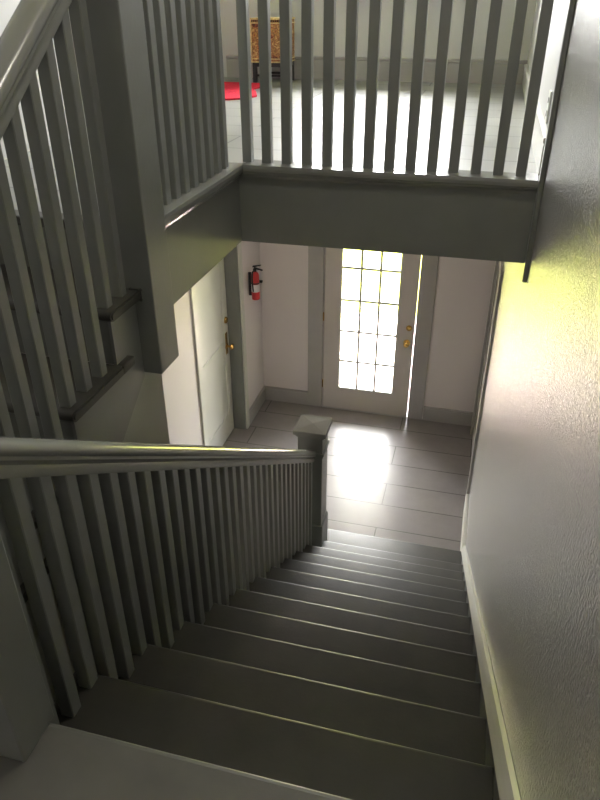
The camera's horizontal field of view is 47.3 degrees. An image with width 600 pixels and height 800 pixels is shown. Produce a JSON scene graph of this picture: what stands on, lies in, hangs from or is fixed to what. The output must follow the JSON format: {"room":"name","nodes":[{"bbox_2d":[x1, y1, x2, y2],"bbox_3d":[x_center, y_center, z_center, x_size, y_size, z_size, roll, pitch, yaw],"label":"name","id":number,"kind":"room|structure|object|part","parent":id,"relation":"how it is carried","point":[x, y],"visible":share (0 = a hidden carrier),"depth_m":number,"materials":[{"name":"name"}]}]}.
{"room":"stairwell","nodes":[
{"label":"stairwell","id":0,"kind":"room"},
{"bbox_2d":[0,210,144,639],"bbox_3d":[-1.107,0.027,2.048,1.042,0.895,1.146,7,31,13],"label":"staircase","id":1,"kind":"structure","parent":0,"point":[104,412],"depth_m":2.10,"materials":[{"name":"grey paint"}]},
{"bbox_2d":[0,0,126,584],"bbox_3d":[-0.671,-0.300,1.636,0.082,1.481,1.003,7,31,13],"label":"stair railing","id":2,"kind":"object","parent":1,"relation":"on","point":[26,41],"visible":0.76,"depth_m":1.72,"materials":[{"name":"grey paint"}]},
{"bbox_3d":[-0.672,-0.598,1.459,0.082,0.788,1.003,7,31,13],"label":"handrail","id":3,"kind":"part","parent":2,"relation":"part of","materials":[{"name":"grey paint"}]},
{"bbox_2d":[36,372,169,703],"bbox_3d":[-0.697,1.317,2.497,0.037,2.899,1.456,7,31,13],"label":"wall","id":4,"kind":"structure","parent":0,"point":[148,423],"depth_m":2.38,"materials":[{"name":"grey paint"}]},
{"bbox_2d":[166,178,241,303],"bbox_3d":[-0.376,-0.634,2.647,0.012,0.304,0.868,7,31,13],"label":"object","id":5,"kind":"structure","parent":4,"relation":"attached to","point":[200,239],"depth_m":2.64,"materials":[{"name":"grey paint"}]},
{"bbox_2d":[0,0,263,444],"bbox_3d":[-1.818,-0.860,3.386,1.136,5.750,6.911,7,31,13],"label":"wall","id":6,"kind":"structure","parent":0,"point":[180,381],"depth_m":5.39,"materials":[{"name":"white paint"}]},
{"bbox_2d":[190,242,249,445],"bbox_3d":[-0.753,-0.384,6.113,0.174,2.150,1.170,7,31,13],"label":"door","id":7,"kind":"structure","parent":6,"relation":"in","point":[217,303],"depth_m":6.32,"materials":[{"name":"grey paint"}]},
{"bbox_3d":[-0.696,-0.538,6.503,0.006,0.220,0.050,7,31,13],"label":"lock plate","id":8,"kind":"part","parent":7,"relation":"part of","materials":[{"name":"gold metal"}]},
{"bbox_3d":[-0.663,-0.508,6.511,0.074,0.068,0.068,7,31,13],"label":"knob","id":9,"kind":"part","parent":7,"relation":"part of","materials":[{"name":"gold metal"}]},
{"bbox_2d":[248,265,262,299],"bbox_3d":[-0.419,-1.121,6.522,0.135,0.352,0.095,-8,31,-12],"label":"fire extinguisher","id":10,"kind":"object","parent":6,"relation":"attached to","point":[254,282],"visible":1,"depth_m":6.50,"materials":[{"name":"red metal"}]},
{"bbox_3d":[-0.398,-1.246,6.444,0.097,0.057,0.018,7,31,13],"label":"handle","id":11,"kind":"part","parent":10,"relation":"part of","materials":[{"name":"black plastic"}]},
{"bbox_2d":[249,386,264,424],"bbox_3d":[-0.457,0.056,7.319,0.022,0.165,0.543,7,31,13],"label":"baseboard","id":12,"kind":"structure","parent":6,"relation":"attached to","point":[253,410],"depth_m":7.30,"materials":[{"name":"grey paint"}]},
{"bbox_2d":[4,77,536,264],"bbox_3d":[-0.342,-1.541,4.129,3.300,0.310,4.261,7,31,13],"label":"floor","id":13,"kind":"structure","parent":0,"point":[233,113],"depth_m":3.75,"materials":[{"name":"grey tile"}]},
{"bbox_2d":[86,0,228,373],"bbox_3d":[-0.408,-1.021,2.328,0.195,1.583,1.044,7,31,13],"label":"gallery railing","id":14,"kind":"object","parent":13,"relation":"on","point":[159,69],"visible":0.94,"depth_m":2.16,"materials":[{"name":"grey paint"}]},
{"bbox_3d":[-0.515,-0.785,1.989,0.143,1.523,0.143,7,31,13],"label":"newel post","id":15,"kind":"part","parent":14,"relation":"part of","materials":[{"name":"grey paint"}]},
{"bbox_2d":[163,162,243,227],"bbox_3d":[-0.399,-0.773,2.571,0.122,0.055,0.868,7,31,13],"label":"trim","id":16,"kind":"structure","parent":13,"relation":"attached to","point":[179,207],"depth_m":2.52,"materials":[{"name":"grey paint"}]},
{"bbox_2d":[224,82,259,99],"bbox_3d":[-0.770,-2.350,5.183,1.110,0.012,1.040,7,31,13],"label":"rug","id":17,"kind":"object","parent":13,"relation":"on","point":[232,90],"visible":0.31,"depth_m":5.06,"materials":[{"name":"red fabric"}]},
{"bbox_2d":[250,17,294,82],"bbox_3d":[-0.217,-2.853,5.588,0.296,0.464,0.278,7,31,13],"label":"base cabinet","id":18,"kind":"object","parent":13,"relation":"on","point":[274,21],"visible":0.43,"depth_m":5.48,"materials":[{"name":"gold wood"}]},
{"bbox_3d":[-0.366,-2.678,5.600,0.032,0.150,0.032,7,31,13],"label":"leg","id":19,"kind":"part","parent":18,"relation":"part of","materials":[{"name":"black wood"}]},
{"bbox_3d":[-0.216,-2.769,5.639,0.278,0.031,0.258,7,31,13],"label":"frame","id":20,"kind":"part","parent":18,"relation":"part of","materials":[{"name":"black wood"}]},
{"bbox_3d":[-0.066,-2.760,5.737,0.032,0.150,0.032,7,31,13],"label":"leg","id":21,"kind":"part","parent":18,"relation":"part of","materials":[{"name":"black wood"}]},
{"bbox_2d":[223,399,472,550],"bbox_3d":[-0.543,1.826,4.604,3.750,0.120,7.131,7,31,13],"label":"floor","id":22,"kind":"structure","parent":0,"point":[389,477],"depth_m":6.48,"materials":[{"name":"grey tile"}]},
{"bbox_2d":[0,494,520,799],"bbox_3d":[-0.346,1.108,3.253,2.262,2.491,5.484,7,31,13],"label":"staircase","id":23,"kind":"structure","parent":22,"relation":"on","point":[359,667],"depth_m":2.03,"materials":[{"name":"grey paint"}]},
{"bbox_2d":[0,414,332,761],"bbox_3d":[-0.344,0.344,3.069,0.340,3.626,3.217,7,31,13],"label":"stair railing","id":24,"kind":"object","parent":23,"relation":"on","point":[174,530],"visible":0.87,"depth_m":2.00,"materials":[{"name":"grey paint"}]},
{"bbox_3d":[-0.733,0.172,1.258,0.278,1.367,0.121,7,31,13],"label":"newel post","id":25,"kind":"part","parent":24,"relation":"part of","materials":[{"name":"grey paint"}]},
{"bbox_3d":[-0.288,0.243,2.964,0.082,2.067,2.873,7,31,13],"label":"handrail","id":26,"kind":"part","parent":24,"relation":"part of","materials":[{"name":"grey paint"}]},
{"bbox_3d":[0.089,0.690,4.941,0.173,1.120,0.170,7,31,13],"label":"newel post","id":27,"kind":"part","parent":24,"relation":"part of","materials":[{"name":"grey paint"}]},
{"bbox_3d":[0.088,0.327,4.726,0.201,0.034,0.198,7,31,13],"label":"newel moulding","id":28,"kind":"part","parent":24,"relation":"part of","materials":[{"name":"grey paint"}]},
{"bbox_3d":[0.735,1.245,3.014,0.030,2.490,5.475,7,31,13],"label":"skirting","id":29,"kind":"part","parent":23,"relation":"part of","materials":[{"name":"grey paint"}]},
{"bbox_2d":[340,311,415,410],"bbox_3d":[1.187,-0.457,8.587,16.000,0.150,2.614,7,31,13],"label":"ground","id":30,"kind":"structure","parent":0,"point":[388,323],"depth_m":8.74,"materials":[{"name":"white"}]},
{"bbox_2d":[220,0,536,423],"bbox_3d":[0.217,-2.443,6.056,3.520,5.750,0.120,7,31,13],"label":"wall","id":31,"kind":"structure","parent":0,"point":[463,286],"depth_m":6.57,"materials":[{"name":"white paint"}]},
{"bbox_2d":[264,386,307,404],"bbox_3d":[-0.157,-0.051,7.499,0.499,0.165,0.022,7,31,13],"label":"baseboard","id":32,"kind":"structure","parent":31,"relation":"attached to","point":[271,393],"depth_m":7.49,"materials":[{"name":"grey paint"}]},
{"bbox_2d":[308,246,438,419],"bbox_3d":[0.690,-0.833,6.818,1.240,2.200,0.202,7,31,13],"label":"door","id":33,"kind":"structure","parent":31,"relation":"in","point":[395,403],"depth_m":6.89,"materials":[{"name":"grey paint"}]},
{"bbox_3d":[1.055,-0.553,6.795,0.068,0.068,0.070,7,31,13],"label":"knob","id":34,"kind":"part","parent":33,"relation":"part of","materials":[{"name":"gold metal"}]},
{"bbox_2d":[226,55,527,84],"bbox_3d":[0.575,-2.744,5.684,2.499,0.175,0.024,7,31,13],"label":"baseboard","id":35,"kind":"structure","parent":31,"relation":"attached to","point":[500,66],"depth_m":5.62,"materials":[{"name":"grey paint"}]},
{"bbox_2d":[423,406,472,425],"bbox_3d":[1.532,0.168,7.121,0.500,0.165,0.022,7,31,13],"label":"baseboard","id":36,"kind":"structure","parent":31,"relation":"attached to","point":[443,415],"depth_m":7.11,"materials":[{"name":"grey paint"}]},
{"bbox_2d":[465,0,599,799],"bbox_3d":[0.982,-0.497,2.759,0.122,5.750,6.911,7,31,13],"label":"wall","id":37,"kind":"structure","parent":0,"point":[532,544],"depth_m":1.64,"materials":[{"name":"grey paint"}]},
{"bbox_2d":[239,174,535,262],"bbox_3d":[0.335,-0.773,2.879,1.253,0.304,0.012,7,31,13],"label":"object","id":38,"kind":"structure","parent":37,"relation":"attached to","point":[454,223],"depth_m":2.87,"materials":[{"name":"grey paint"}]},
{"bbox_2d":[243,159,538,193],"bbox_3d":[0.358,-0.918,2.813,1.214,0.055,0.122,7,31,13],"label":"trim","id":39,"kind":"structure","parent":37,"relation":"attached to","point":[356,174],"depth_m":2.77,"materials":[{"name":"grey paint"}]},
{"bbox_2d":[236,0,553,176],"bbox_3d":[0.321,-1.337,2.596,1.299,0.886,0.082,7,31,13],"label":"gallery railing","id":40,"kind":"object","parent":39,"relation":"on","point":[242,6],"visible":1,"depth_m":2.64,"materials":[{"name":"grey paint"}]},
{"bbox_2d":[466,261,503,493],"bbox_3d":[1.618,-0.288,5.931,0.072,2.160,1.320,7,31,13],"label":"door","id":41,"kind":"structure","parent":37,"relation":"in","point":[499,278],"depth_m":6.01,"materials":[{"name":"grey paint"}]},
{"bbox_2d":[522,64,546,175],"bbox_3d":[1.356,-1.756,4.034,0.022,0.150,3.318,7,31,13],"label":"baseboard","id":42,"kind":"structure","parent":37,"relation":"attached to","point":[540,129],"depth_m":3.02,"materials":[{"name":"grey paint"}]},
{"bbox_2d":[522,0,575,282],"bbox_3d":[0.923,-1.049,2.499,0.018,1.295,0.043,7,31,13],"label":"trim","id":43,"kind":"structure","parent":37,"relation":"attached to","point":[571,6],"depth_m":2.52,"materials":[{"name":"grey paint"}]},
{"bbox_2d":[545,90,552,123],"bbox_3d":[1.009,-1.192,2.786,0.010,0.120,0.075,7,31,13],"label":"wall outlet","id":44,"kind":"object","parent":37,"relation":"attached to","point":[550,91],"visible":1,"depth_m":2.76,"materials":[{"name":"white plastic"}]},
{"label":"outside","id":45,"kind":"structure","parent":0,"visible":0},
{"bbox_2d":[342,249,421,315],"bbox_3d":[5.048,-11.096,26.584,55.000,0.140,39.800,7,31,13],"label":"lawn","id":46,"kind":"structure","parent":45,"point":[390,281],"depth_m":10.86,"materials":[{"name":"white"}]}
]}

